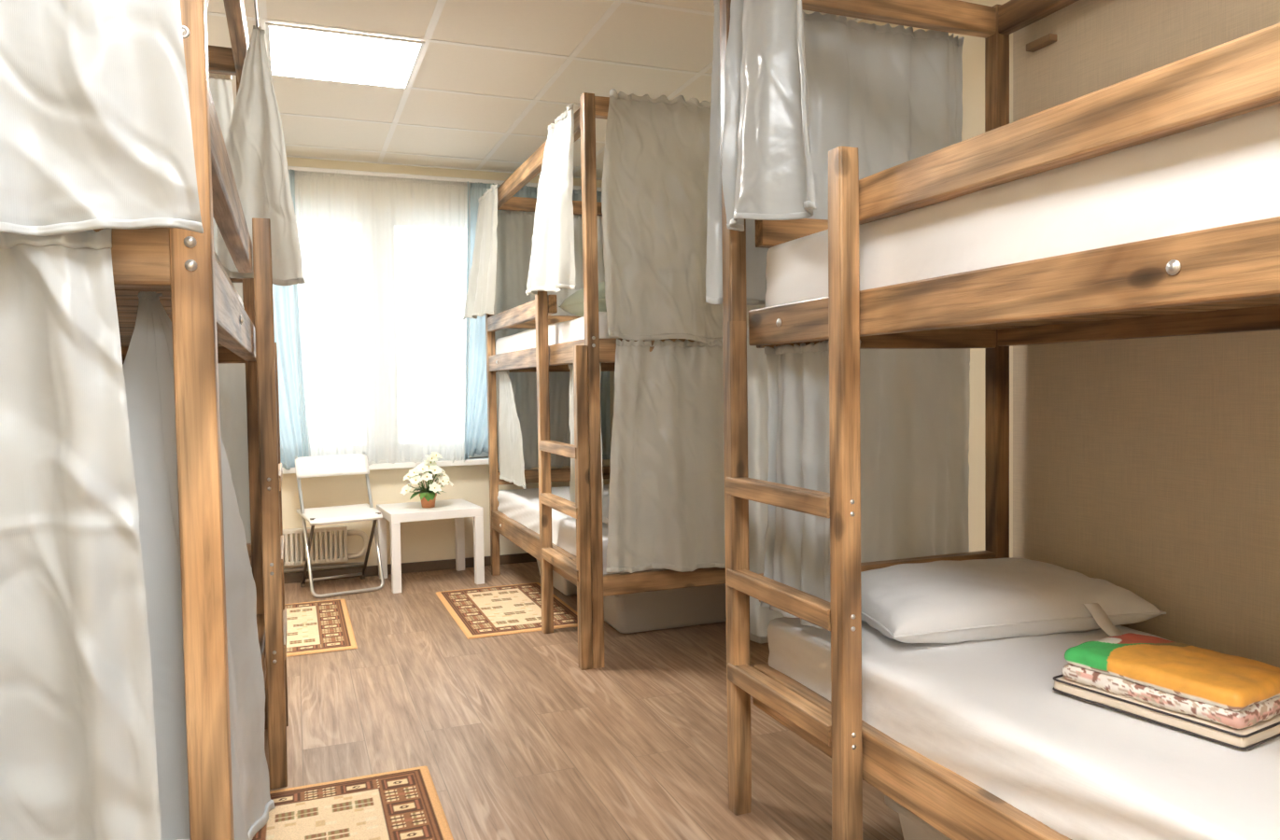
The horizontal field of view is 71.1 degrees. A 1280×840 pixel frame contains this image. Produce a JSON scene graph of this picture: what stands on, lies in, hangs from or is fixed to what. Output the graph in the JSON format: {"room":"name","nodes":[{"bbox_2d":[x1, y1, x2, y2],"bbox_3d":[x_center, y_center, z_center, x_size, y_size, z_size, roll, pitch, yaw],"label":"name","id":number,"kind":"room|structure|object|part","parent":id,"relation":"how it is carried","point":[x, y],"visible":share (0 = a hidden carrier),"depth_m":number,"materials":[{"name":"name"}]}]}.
{"room":"dormitory","nodes":[
{"label":"dormitory","id":0,"kind":"room"},
{"bbox_2d":[251,156,614,573],"bbox_3d":[-1.670,-0.311,5.663,3.140,2.540,0.300,-2,2,-21],"label":"wall","id":1,"kind":"structure","parent":0,"point":[429,540],"depth_m":5.59,"materials":[{"name":"beige paint"}]},
{"bbox_2d":[251,524,368,572],"bbox_3d":[-2.252,0.782,5.266,1.266,0.256,0.085,-2,2,-21],"label":"radiator","id":2,"kind":"object","parent":1,"relation":"attached to","point":[332,537],"visible":0.57,"depth_m":5.37,"materials":[{"name":"metal"}]},
{"bbox_2d":[281,456,488,474],"bbox_3d":[-1.579,0.279,5.557,1.900,0.035,0.200,-2,2,-21],"label":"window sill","id":3,"kind":"structure","parent":1,"relation":"attached to","point":[469,461],"depth_m":5.53,"materials":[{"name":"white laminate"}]},
{"bbox_2d":[283,552,536,583],"bbox_3d":[-1.594,0.931,5.563,3.140,0.062,0.016,-2,2,-21],"label":"baseboard","id":4,"kind":"structure","parent":1,"relation":"attached to","point":[515,558],"depth_m":5.62,"materials":[{"name":"brown wood"}]},
{"bbox_2d":[287,166,601,192],"bbox_3d":[-1.596,-1.482,5.410,3.060,0.025,0.045,-2,2,-21],"label":"rail","id":5,"kind":"object","parent":1,"relation":"attached to","point":[295,168],"visible":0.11,"depth_m":5.45,"materials":[{"name":"white paint"}]},
{"bbox_2d":[272,168,309,469],"bbox_3d":[-2.401,-0.572,5.107,0.955,1.754,0.064,-2,2,-21],"label":"window curtain","id":6,"kind":"object","parent":5,"relation":"hanging from","point":[286,301],"visible":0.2,"depth_m":5.25,"materials":[{"name":"fabric"}]},
{"bbox_2d":[294,169,470,465],"bbox_3d":[-1.540,-0.602,5.450,1.049,1.765,0.034,-2,2,-21],"label":"sheer curtain","id":7,"kind":"object","parent":5,"relation":"hanging from","point":[382,299],"visible":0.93,"depth_m":5.44,"materials":[{"name":"white fabric"}]},
{"bbox_2d":[464,181,610,460],"bbox_3d":[-0.667,-0.611,5.792,0.985,1.782,0.073,-2,2,-21],"label":"window curtain","id":8,"kind":"object","parent":5,"relation":"hanging from","point":[476,433],"visible":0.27,"depth_m":5.66,"materials":[{"name":"fabric"}]},
{"bbox_2d":[469,451,488,457],"bbox_3d":[-1.638,-0.537,5.647,1.740,1.590,0.070,-2,2,-21],"label":"window","id":9,"kind":"structure","parent":1,"relation":"in","point":[484,454],"depth_m":5.87,"materials":[{"name":"glass"}]},
{"bbox_2d":[206,0,856,178],"bbox_3d":[-0.324,-1.517,2.101,3.340,0.100,7.840,-2,2,-21],"label":"ceiling","id":10,"kind":"structure","parent":0,"point":[639,35],"depth_m":3.97,"materials":[{"name":"tile"}]},
{"bbox_2d":[265,21,424,89],"bbox_3d":[-1.238,-1.506,3.739,0.588,0.008,0.588,-2,2,-21],"label":"recessed light","id":11,"kind":"object","parent":10,"relation":"in","point":[294,51],"visible":0.93,"depth_m":3.70,"materials":[{"name":"white paint"}]},
{"bbox_2d":[206,0,862,180],"bbox_3d":[-0.287,-1.460,2.009,3.140,0.006,7.440,-2,2,-21],"label":"grid","id":12,"kind":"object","parent":10,"relation":"attached to","point":[262,8],"depth_m":3.96,"materials":[{"name":"white metal"}]},
{"bbox_2d":[264,562,903,839],"bbox_3d":[-0.284,1.121,2.202,3.340,0.100,7.840,-2,2,-21],"label":"floor","id":13,"kind":"structure","parent":0,"point":[515,740],"depth_m":3.02,"materials":[{"name":"brown wood"}]},
{"bbox_2d":[93,0,288,839],"bbox_3d":[-1.320,-0.055,1.962,0.966,2.300,2.024,-2,2,-21],"label":"bunk bed","id":14,"kind":"object","parent":13,"relation":"on","point":[211,327],"visible":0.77,"depth_m":1.19,"materials":[{"name":"brown wood"}]},
{"bbox_2d":[0,228,161,839],"bbox_3d":[-0.982,0.342,0.960,0.849,1.146,0.136,-2,2,-21],"label":"curtain","id":15,"kind":"object","parent":14,"relation":"attached to","point":[78,756],"visible":1,"depth_m":1.09,"materials":[{"name":"white fabric"}]},
{"bbox_2d":[0,0,203,237],"bbox_3d":[-0.973,-0.706,0.934,0.903,1.000,0.114,-2,2,-21],"label":"curtain","id":16,"kind":"object","parent":14,"relation":"attached to","point":[96,133],"visible":1,"depth_m":1.07,"materials":[{"name":"white fabric"}]},
{"bbox_3d":[-0.993,-0.207,1.030,0.810,0.090,0.043,-2,2,-21],"label":"rail","id":17,"kind":"part","parent":14,"relation":"part of","materials":[{"name":"brown wood"}]},
{"bbox_3d":[-1.706,-0.229,2.866,0.810,0.100,0.043,-2,2,-21],"label":"rail","id":18,"kind":"part","parent":14,"relation":"part of","materials":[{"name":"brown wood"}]},
{"bbox_2d":[122,363,252,568],"bbox_3d":[-1.694,0.149,2.948,0.870,0.761,0.066,-2,2,-21],"label":"curtain","id":19,"kind":"object","parent":14,"relation":"attached to","point":[232,376],"visible":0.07,"depth_m":3.05,"materials":[{"name":"grey fabric"}]},
{"bbox_2d":[122,291,275,839],"bbox_3d":[-0.656,0.332,1.421,0.113,1.037,0.473,-1,2,4],"label":"curtain","id":20,"kind":"object","parent":14,"relation":"attached to","point":[147,367],"visible":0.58,"depth_m":1.25,"materials":[{"name":"grey fabric"}]},
{"bbox_3d":[-0.589,-0.037,1.192,0.050,2.300,0.050,-2,2,-21],"label":"post","id":21,"kind":"part","parent":14,"relation":"part of","materials":[{"name":"brown wood"}]},
{"bbox_3d":[-1.720,-1.178,2.829,0.810,0.080,0.043,-2,2,-21],"label":"rail","id":22,"kind":"part","parent":14,"relation":"part of","materials":[{"name":"brown wood"}]},
{"bbox_2d":[208,72,242,301],"bbox_3d":[-1.730,-0.750,2.906,0.824,0.821,0.066,-2,2,-21],"label":"curtain","id":23,"kind":"object","parent":14,"relation":"attached to","point":[220,86],"visible":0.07,"depth_m":3.01,"materials":[{"name":"beige fabric"}]},
{"bbox_2d":[214,252,244,309],"bbox_3d":[-1.336,-0.294,1.950,0.795,0.150,1.920,-2,2,-21],"label":"mattress","id":24,"kind":"object","parent":14,"relation":"on","point":[218,260],"visible":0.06,"depth_m":2.23,"materials":[{"name":"white fabric"}]},
{"bbox_3d":[-0.867,-0.443,1.884,0.040,0.088,1.465,-2,2,-21],"label":"guard rail","id":25,"kind":"part","parent":14,"relation":"part of","materials":[{"name":"brown wood"}]},
{"bbox_3d":[-0.949,-0.214,2.104,0.043,0.096,1.920,-2,2,-21],"label":"rail","id":26,"kind":"part","parent":14,"relation":"part of","materials":[{"name":"brown wood"}]},
{"bbox_3d":[-0.961,-1.123,2.070,0.043,0.086,1.920,-2,2,-21],"label":"rail","id":27,"kind":"part","parent":14,"relation":"part of","materials":[{"name":"brown wood"}]},
{"bbox_3d":[-1.710,-0.489,2.856,0.810,0.080,0.043,-2,2,-21],"label":"head rail","id":28,"kind":"part","parent":14,"relation":"part of","materials":[{"name":"brown wood"}]},
{"bbox_3d":[-1.695,0.471,2.893,0.810,0.080,0.043,-2,2,-21],"label":"head rail","id":29,"kind":"part","parent":14,"relation":"part of","materials":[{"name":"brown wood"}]},
{"bbox_3d":[-1.303,-0.096,3.027,0.050,2.300,0.050,-2,2,-21],"label":"post","id":30,"kind":"part","parent":14,"relation":"part of","materials":[{"name":"brown wood"}]},
{"bbox_2d":[216,25,305,286],"bbox_3d":[-1.149,-0.803,2.764,0.084,0.754,0.389,0,2,16],"label":"curtain","id":31,"kind":"object","parent":14,"relation":"attached to","point":[255,140],"visible":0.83,"depth_m":2.72,"materials":[{"name":"beige fabric"}]},
{"bbox_3d":[-0.934,0.738,2.140,0.043,0.111,1.920,-2,2,-21],"label":"rail","id":32,"kind":"part","parent":14,"relation":"part of","materials":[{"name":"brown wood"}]},
{"bbox_3d":[-1.068,0.247,2.588,0.049,1.640,0.050,-2,2,-21],"label":"ladder leg","id":33,"kind":"part","parent":14,"relation":"part of","materials":[{"name":"brown wood"}]},
{"bbox_3d":[-1.248,0.395,3.064,0.049,1.315,0.050,-2,2,-21],"label":"ladder leg","id":34,"kind":"part","parent":14,"relation":"part of","materials":[{"name":"brown wood"}]},
{"bbox_2d":[284,599,357,657],"bbox_3d":[-1.716,1.006,4.341,0.600,0.009,1.000,-2,2,-21],"label":"rug","id":35,"kind":"object","parent":13,"relation":"on","point":[315,626],"visible":0.48,"depth_m":4.30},
{"bbox_2d":[294,452,384,598],"bbox_3d":[-1.740,0.592,5.184,0.414,0.774,0.404,-2,3,-32],"label":"folding chair","id":36,"kind":"object","parent":13,"relation":"on","point":[334,465],"visible":1,"depth_m":5.21,"materials":[{"name":"metal"}]},
{"bbox_3d":[-1.891,0.757,5.109,0.018,0.437,0.363,-2,3,-32],"label":"leg","id":37,"kind":"part","parent":36,"relation":"part of","materials":[{"name":"metal"}]},
{"bbox_3d":[-1.816,0.269,5.284,0.414,0.118,0.096,-2,3,-32],"label":"backrest","id":38,"kind":"part","parent":36,"relation":"part of","materials":[{"name":"white plastic"}]},
{"bbox_3d":[-1.727,0.542,5.159,0.406,0.054,0.350,-2,3,-32],"label":"seat","id":39,"kind":"part","parent":36,"relation":"part of","materials":[{"name":"white plastic"}]},
{"bbox_3d":[-1.599,0.745,5.293,0.018,0.437,0.363,-2,3,-32],"label":"leg","id":40,"kind":"part","parent":36,"relation":"part of","materials":[{"name":"metal"}]},
{"bbox_2d":[252,765,453,839],"bbox_3d":[-0.745,1.075,2.150,0.600,0.009,1.000,-2,2,-21],"label":"rug","id":41,"kind":"object","parent":13,"relation":"on","point":[403,804],"visible":0.8,"depth_m":2.43,"materials":[{"name":"beige carpet"}]},
{"bbox_2d":[376,498,484,593],"bbox_3d":[-1.261,0.739,5.368,0.530,0.450,0.490,-2,2,-26],"label":"side table","id":42,"kind":"object","parent":13,"relation":"on","point":[396,513],"visible":0.93,"depth_m":5.25,"materials":[{"name":"white laminate"}]},
{"bbox_3d":[-1.572,0.766,5.463,0.049,0.400,0.049,-2,2,-26],"label":"leg","id":43,"kind":"part","parent":42,"relation":"part of","materials":[{"name":"white laminate"}]},
{"bbox_3d":[-1.381,0.778,5.067,0.049,0.400,0.049,-2,2,-26],"label":"leg","id":44,"kind":"part","parent":42,"relation":"part of","materials":[{"name":"white laminate"}]},
{"bbox_2d":[399,451,453,507],"bbox_3d":[-1.260,0.354,5.308,0.295,0.326,0.264,-1,2,-4],"label":"potted plant","id":45,"kind":"object","parent":42,"relation":"on","point":[428,496],"visible":1,"depth_m":5.25,"materials":[{"name":"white plant"}]},
{"bbox_3d":[-1.364,0.411,5.227,0.080,0.017,0.078,-39,43,-6],"label":"flower","id":46,"kind":"part","parent":45,"relation":"part of","materials":[{"name":"white plant"}]},
{"bbox_3d":[-1.359,0.333,5.260,0.074,0.016,0.071,-38,34,-9],"label":"flower","id":47,"kind":"part","parent":45,"relation":"part of","materials":[{"name":"white plant"}]},
{"label":"flower","id":48,"kind":"part","parent":45,"relation":"part of","materials":[{"name":"white plant"}]},
{"label":"flower","id":49,"kind":"part","parent":45,"relation":"part of","materials":[{"name":"white plant"}]},
{"label":"flower","id":50,"kind":"part","parent":45,"relation":"part of","materials":[{"name":"white plant"}]},
{"label":"flower","id":51,"kind":"part","parent":45,"relation":"part of","materials":[{"name":"white plant"}]},
{"bbox_3d":[-1.254,0.474,5.303,0.105,0.085,0.105,-2,2,-21],"label":"pot","id":52,"kind":"part","parent":45,"relation":"part of","materials":[{"name":"ceramic"}]},
{"label":"flower","id":53,"kind":"part","parent":45,"relation":"part of","materials":[{"name":"white plant"}]},
{"label":"flower","id":54,"kind":"part","parent":45,"relation":"part of","materials":[{"name":"white plant"}]},
{"bbox_3d":[-1.228,0.229,5.275,0.075,0.016,0.077,7,33,-24],"label":"flower","id":55,"kind":"part","parent":45,"relation":"part of","materials":[{"name":"white plant"}]},
{"bbox_3d":[-1.193,0.394,5.214,0.074,0.081,0.016,5,-39,-24],"label":"flower","id":56,"kind":"part","parent":45,"relation":"part of","materials":[{"name":"white plant"}]},
{"bbox_3d":[-1.201,0.295,5.247,0.087,0.017,0.082,10,42,-25],"label":"flower","id":57,"kind":"part","parent":45,"relation":"part of","materials":[{"name":"white plant"}]},
{"bbox_3d":[-1.210,0.210,5.311,0.074,0.016,0.077,19,20,-25],"label":"flower","id":58,"kind":"part","parent":45,"relation":"part of","materials":[{"name":"white plant"}]},
{"bbox_3d":[-1.159,0.359,5.263,0.074,0.017,0.085,24,34,-29],"label":"flower","id":59,"kind":"part","parent":45,"relation":"part of","materials":[{"name":"white plant"}]},
{"bbox_3d":[-1.163,0.332,5.309,0.074,0.016,0.078,32,18,-27],"label":"flower","id":60,"kind":"part","parent":45,"relation":"part of","materials":[{"name":"white plant"}]},
{"bbox_3d":[-1.140,0.751,5.671,0.049,0.400,0.049,-2,2,-26],"label":"leg","id":61,"kind":"part","parent":42,"relation":"part of","materials":[{"name":"white laminate"}]},
{"bbox_3d":[-0.949,0.763,5.275,0.049,0.400,0.049,-2,2,-26],"label":"leg","id":62,"kind":"part","parent":42,"relation":"part of","materials":[{"name":"white laminate"}]},
{"bbox_2d":[436,582,577,639],"bbox_3d":[-0.690,0.977,4.680,0.600,0.009,1.000,-2,2,-21],"label":"rug","id":63,"kind":"object","parent":13,"relation":"on","point":[513,609],"visible":0.91,"depth_m":4.59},
{"bbox_2d":[536,559,576,595],"bbox_3d":[-0.268,0.842,5.237,0.604,0.213,0.644,-2,2,-21],"label":"storage box","id":64,"kind":"object","parent":13,"relation":"on","point":[562,584],"visible":0.06,"depth_m":4.91,"materials":[{"name":"grey plastic"}]},
{"bbox_2d":[482,92,725,670],"bbox_3d":[-0.175,-0.188,4.701,0.966,2.320,2.024,-2,2,-21],"label":"bunk bed","id":65,"kind":"object","parent":13,"relation":"on","point":[584,569],"visible":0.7,"depth_m":3.76,"materials":[{"name":"brown wood"}]},
{"bbox_2d":[462,182,498,320],"bbox_3d":[-0.928,-0.959,5.189,0.138,0.731,0.463,-2,2,-21],"label":"curtain","id":66,"kind":"object","parent":65,"relation":"attached to","point":[481,300],"visible":1,"depth_m":5.17,"materials":[{"name":"beige fabric"}]},
{"bbox_3d":[-0.907,-0.206,5.475,0.050,2.320,0.050,-2,2,-21],"label":"post","id":67,"kind":"part","parent":65,"relation":"part of","materials":[{"name":"brown wood"}]},
{"bbox_2d":[497,370,526,489],"bbox_3d":[-0.753,0.039,5.172,0.046,0.662,0.623,-2,2,-22],"label":"curtain","id":68,"kind":"object","parent":65,"relation":"attached to","point":[512,464],"visible":0.97,"depth_m":5.24,"materials":[{"name":"white fabric"}]},
{"bbox_3d":[-0.655,-0.558,4.789,0.040,0.088,1.390,-2,2,-21],"label":"guard rail","id":69,"kind":"part","parent":65,"relation":"part of","materials":[{"name":"brown wood"}]},
{"bbox_2d":[495,371,570,470],"bbox_3d":[-0.605,-0.021,5.665,0.635,0.661,0.066,-2,2,-21],"label":"curtain","id":70,"kind":"object","parent":65,"relation":"attached to","point":[524,385],"visible":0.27,"depth_m":5.63,"materials":[{"name":"grey fabric"}]},
{"bbox_3d":[-0.537,0.638,4.589,0.043,0.111,1.920,-2,2,-21],"label":"rail","id":71,"kind":"part","parent":65,"relation":"part of","materials":[{"name":"brown wood"}]},
{"bbox_3d":[-0.552,-0.314,4.552,0.043,0.096,1.920,-2,2,-21],"label":"rail","id":72,"kind":"part","parent":65,"relation":"part of","materials":[{"name":"brown wood"}]},
{"bbox_3d":[-0.568,-1.253,4.516,0.043,0.086,1.920,-2,2,-21],"label":"rail","id":73,"kind":"part","parent":65,"relation":"part of","materials":[{"name":"brown wood"}]},
{"bbox_3d":[-0.512,-0.613,5.615,0.810,0.080,0.043,-2,2,-21],"label":"head rail","id":74,"kind":"part","parent":65,"relation":"part of","materials":[{"name":"brown wood"}]},
{"bbox_3d":[-0.445,0.177,4.175,0.049,1.640,0.050,-2,2,-21],"label":"ladder leg","id":75,"kind":"part","parent":65,"relation":"part of","materials":[{"name":"brown wood"}]},
{"bbox_2d":[494,210,604,341],"bbox_3d":[-0.548,-0.883,5.658,0.784,0.841,0.062,-2,2,-21],"label":"curtain","id":76,"kind":"object","parent":65,"relation":"attached to","point":[514,232],"visible":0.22,"depth_m":5.57,"materials":[{"name":"grey fabric"}]},
{"bbox_3d":[-0.523,-1.332,5.587,0.810,0.080,0.043,-2,2,-21],"label":"rail","id":77,"kind":"part","parent":65,"relation":"part of","materials":[{"name":"brown wood"}]},
{"bbox_2d":[525,102,576,295],"bbox_3d":[-0.417,-0.916,3.941,0.113,0.753,0.700,-2,2,-21],"label":"curtain","id":78,"kind":"object","parent":65,"relation":"attached to","point":[552,265],"visible":1,"depth_m":3.86,"materials":[{"name":"white fabric"}]},
{"bbox_3d":[-0.497,0.347,5.652,0.810,0.080,0.043,-2,2,-21],"label":"head rail","id":79,"kind":"part","parent":65,"relation":"part of","materials":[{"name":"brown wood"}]},
{"bbox_3d":[-0.508,-0.353,5.625,0.810,0.100,0.043,-2,2,-21],"label":"rail","id":80,"kind":"part","parent":65,"relation":"part of","materials":[{"name":"brown wood"}]},
{"bbox_2d":[495,311,618,354],"bbox_3d":[-0.167,-0.415,4.697,0.800,0.146,1.928,-2,2,-21],"label":"mattress","id":81,"kind":"object","parent":65,"relation":"on","point":[573,330],"visible":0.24,"depth_m":4.20,"materials":[{"name":"white fabric"}]},
{"bbox_2d":[558,281,606,316],"bbox_3d":[-0.003,-0.546,4.114,0.624,0.185,0.465,-2,2,-24],"label":"pillow","id":82,"kind":"object","parent":81,"relation":"on","point":[573,304],"visible":0.12,"depth_m":4.04,"materials":[{"name":"fabric"}]},
{"bbox_2d":[497,484,661,575],"bbox_3d":[-0.151,0.538,4.732,0.827,0.193,1.954,-2,2,-21],"label":"mattress","id":83,"kind":"object","parent":65,"relation":"on","point":[522,506],"visible":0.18,"depth_m":4.75,"materials":[{"name":"white fabric"}]},
{"bbox_2d":[602,492,609,523],"bbox_3d":[0.058,0.396,4.114,0.603,0.162,0.425,-2,2,-24],"label":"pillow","id":84,"kind":"object","parent":83,"relation":"on","point":[605,508],"visible":0.03,"depth_m":3.93,"materials":[{"name":"white fabric"}]},
{"bbox_3d":[-0.233,0.357,3.641,0.049,1.315,0.050,-2,2,-21],"label":"ladder leg","id":85,"kind":"part","parent":65,"relation":"part of","materials":[{"name":"brown wood"}]},
{"bbox_2d":[568,363,603,506],"bbox_3d":[-0.251,0.081,3.897,0.046,0.661,0.423,-2,2,-21],"label":"curtain","id":86,"kind":"object","parent":65,"relation":"attached to","point":[570,366],"visible":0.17,"depth_m":4.03,"materials":[{"name":"grey fabric"}]},
{"bbox_3d":[-0.193,-0.146,3.640,0.050,2.320,0.050,-2,2,-21],"label":"post","id":87,"kind":"part","parent":65,"relation":"part of","materials":[{"name":"brown wood"}]},
{"bbox_3d":[0.190,-1.273,3.753,0.810,0.080,0.043,-2,2,-21],"label":"rail","id":88,"kind":"part","parent":65,"relation":"part of","materials":[{"name":"brown wood"}]},
{"bbox_3d":[0.205,-0.293,3.790,0.810,0.100,0.043,-2,2,-21],"label":"rail","id":89,"kind":"part","parent":65,"relation":"part of","materials":[{"name":"brown wood"}]},
{"bbox_3d":[0.220,0.668,3.827,0.810,0.085,0.043,-2,2,-21],"label":"rail","id":90,"kind":"part","parent":65,"relation":"part of","materials":[{"name":"brown wood"}]},
{"bbox_2d":[605,338,725,573],"bbox_3d":[0.245,0.150,3.756,0.840,0.978,0.099,-2,2,-21],"label":"curtain","id":91,"kind":"object","parent":65,"relation":"attached to","point":[667,495],"visible":0.65,"depth_m":3.71,"materials":[{"name":"grey fabric"}]},
{"bbox_2d":[601,88,765,343],"bbox_3d":[0.229,-0.823,3.722,0.837,1.024,0.102,-2,2,-21],"label":"curtain","id":92,"kind":"object","parent":65,"relation":"attached to","point":[655,174],"visible":0.59,"depth_m":3.66,"materials":[{"name":"beige fabric"}]},
{"bbox_2d":[603,583,726,633],"bbox_3d":[0.092,0.868,4.422,0.644,0.213,0.524,-2,2,-21],"label":"storage box","id":93,"kind":"object","parent":13,"relation":"on","point":[626,613],"visible":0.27,"depth_m":4.19,"materials":[{"name":"grey plastic"}]},
{"bbox_3d":[0.090,0.774,4.418,0.644,0.026,0.524,-2,2,-21],"label":"rim lid","id":94,"kind":"part","parent":93,"relation":"part of","materials":[{"name":"grey plastic"}]},
{"bbox_2d":[884,794,951,839],"bbox_3d":[0.957,0.947,1.755,0.604,0.233,0.744,-2,2,-21],"label":"storage box","id":95,"kind":"object","parent":13,"relation":"on","point":[913,827],"visible":0.17,"depth_m":1.91,"materials":[{"name":"grey plastic"}]},
{"bbox_2d":[719,0,1279,839],"bbox_3d":[1.009,-0.053,1.640,0.938,2.250,2.076,-2,2,-21],"label":"bunk bed","id":96,"kind":"object","parent":13,"relation":"on","point":[1223,279],"visible":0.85,"depth_m":1.89,"materials":[{"name":"brown wood"}]},
{"bbox_3d":[0.260,-0.072,2.436,0.050,2.250,0.050,-2,2,-21],"label":"post","id":97,"kind":"part","parent":96,"relation":"part of","materials":[{"name":"brown wood"}]},
{"bbox_3d":[0.259,0.397,2.395,0.049,1.315,0.050,-2,2,-21],"label":"ladder leg","id":98,"kind":"part","parent":96,"relation":"part of","materials":[{"name":"brown wood"}]},
{"bbox_2d":[721,0,817,231],"bbox_3d":[0.304,-0.811,2.136,0.117,0.692,0.432,-2,2,-21],"label":"curtain","id":99,"kind":"object","parent":96,"relation":"attached to","point":[767,174],"visible":1,"depth_m":2.12,"materials":[{"name":"white fabric"}]},
{"bbox_3d":[0.681,-0.513,2.529,0.782,0.080,0.043,-2,2,-21],"label":"head rail","id":100,"kind":"part","parent":96,"relation":"part of","materials":[{"name":"brown wood"}]},
{"bbox_2d":[759,339,860,632],"bbox_3d":[0.415,0.158,2.201,0.069,0.696,0.393,-2,2,-23],"label":"curtain","id":101,"kind":"object","parent":96,"relation":"attached to","point":[796,543],"visible":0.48,"depth_m":2.27,"materials":[{"name":"grey fabric"}]},
{"bbox_2d":[705,0,964,306],"bbox_3d":[0.591,-0.746,2.601,0.897,0.836,0.060,-2,2,-21],"label":"curtain","id":102,"kind":"object","parent":96,"relation":"attached to","point":[892,94],"visible":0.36,"depth_m":2.62,"materials":[{"name":"grey fabric"}]},
{"bbox_3d":[0.440,0.250,1.918,0.049,1.640,0.050,-2,2,-21],"label":"ladder leg","id":103,"kind":"part","parent":96,"relation":"part of","materials":[{"name":"brown wood"}]},
{"bbox_2d":[746,329,970,644],"bbox_3d":[0.656,0.176,2.616,0.798,0.881,0.062,-2,2,-21],"label":"curtain","id":104,"kind":"object","parent":96,"relation":"attached to","point":[915,403],"visible":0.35,"depth_m":2.67,"materials":[{"name":"grey fabric"}]},
{"bbox_3d":[0.685,-0.253,2.539,0.782,0.100,0.043,-2,2,-21],"label":"rail","id":105,"kind":"part","parent":96,"relation":"part of","materials":[{"name":"brown wood"}]},
{"bbox_3d":[0.695,0.447,2.566,0.782,0.080,0.043,-2,2,-21],"label":"head rail","id":106,"kind":"part","parent":96,"relation":"part of","materials":[{"name":"brown wood"}]},
{"bbox_3d":[0.671,-1.162,2.504,0.782,0.080,0.043,-2,2,-21],"label":"rail","id":107,"kind":"part","parent":96,"relation":"part of","materials":[{"name":"brown wood"}]},
{"bbox_3d":[0.669,0.738,1.508,0.043,0.111,1.920,-2,2,-21],"label":"rail","id":108,"kind":"part","parent":96,"relation":"part of","materials":[{"name":"brown wood"}]},
{"bbox_3d":[1.075,-0.095,2.696,0.050,2.250,0.050,-2,2,-21],"label":"post","id":109,"kind":"part","parent":96,"relation":"part of","materials":[{"name":"brown wood"}]},
{"bbox_3d":[0.654,-0.214,1.471,0.043,0.096,1.920,-2,2,-21],"label":"rail","id":110,"kind":"part","parent":96,"relation":"part of","materials":[{"name":"brown wood"}]},
{"bbox_2d":[765,103,1279,307],"bbox_3d":[1.037,-0.344,1.615,0.796,0.200,1.925,-2,2,-21],"label":"mattress","id":111,"kind":"object","parent":96,"relation":"on","point":[1226,172],"visible":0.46,"depth_m":1.42,"materials":[{"name":"white fabric"}]},
{"bbox_2d":[767,617,1279,839],"bbox_3d":[1.050,0.636,1.654,0.809,0.190,1.935,-2,2,-21],"label":"mattress","id":112,"kind":"object","parent":96,"relation":"on","point":[989,712],"visible":0.6,"depth_m":1.61,"materials":[{"name":"white fabric"}]},
{"bbox_2d":[860,557,1166,643],"bbox_3d":[0.894,0.467,2.311,0.743,0.162,0.530,-1,3,-14],"label":"pillow","id":113,"kind":"object","parent":112,"relation":"on","point":[949,601],"visible":0.88,"depth_m":2.18,"materials":[{"name":"white fabric"}]},
{"bbox_2d":[1053,632,1279,750],"bbox_3d":[1.019,0.493,1.698,0.256,0.103,0.358,-2,3,-30],"label":"bedding","id":114,"kind":"object","parent":112,"relation":"on","point":[1232,701],"visible":1,"depth_m":1.62,"materials":[{"name":"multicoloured fabric"}]},
{"bbox_2d":[1064,632,1279,711],"bbox_3d":[1.019,0.465,1.697,0.230,0.048,0.331,-2,3,-30],"label":"folded blanket","id":115,"kind":"object","parent":114,"relation":"on","point":[1186,677],"depth_m":1.64,"materials":[{"name":"orange fabric"}]},
{"bbox_3d":[1.417,-1.144,1.738,0.043,0.081,1.920,-2,2,-21],"label":"rail","id":116,"kind":"part","parent":96,"relation":"part of","materials":[{"name":"brown wood"}]},
{"bbox_3d":[0.730,-0.443,1.249,0.040,0.088,1.465,-2,2,-21],"label":"guard rail","id":117,"kind":"part","parent":96,"relation":"part of","materials":[{"name":"brown wood"}]},
{"bbox_3d":[1.429,-0.237,1.772,0.043,0.096,1.920,-2,2,-21],"label":"rail","id":118,"kind":"part","parent":96,"relation":"part of","materials":[{"name":"brown wood"}]},
{"bbox_2d":[858,0,1012,557],"bbox_3d":[1.206,-0.243,2.737,0.100,2.540,7.840,-2,2,-21],"label":"wall","id":119,"kind":"structure","parent":0,"point":[973,55],"depth_m":2.89,"materials":[{"name":"beige paint"}]},
{"bbox_2d":[1012,0,1279,667],"bbox_3d":[1.837,-0.175,0.958,0.011,2.480,3.825,-2,2,-21],"label":"wall","id":120,"kind":"structure","parent":119,"relation":"attached to","point":[1148,468],"depth_m":2.30,"materials":[{"name":"beige paint"}]},
{"bbox_2d":[1026,33,1057,52],"bbox_3d":[1.157,-1.087,2.583,0.030,0.020,0.090,-2,2,-21],"label":"peg","id":121,"kind":"object","parent":120,"relation":"attached to","point":[1046,40],"visible":1,"depth_m":2.57,"materials":[{"name":"brown wood"}]}
]}

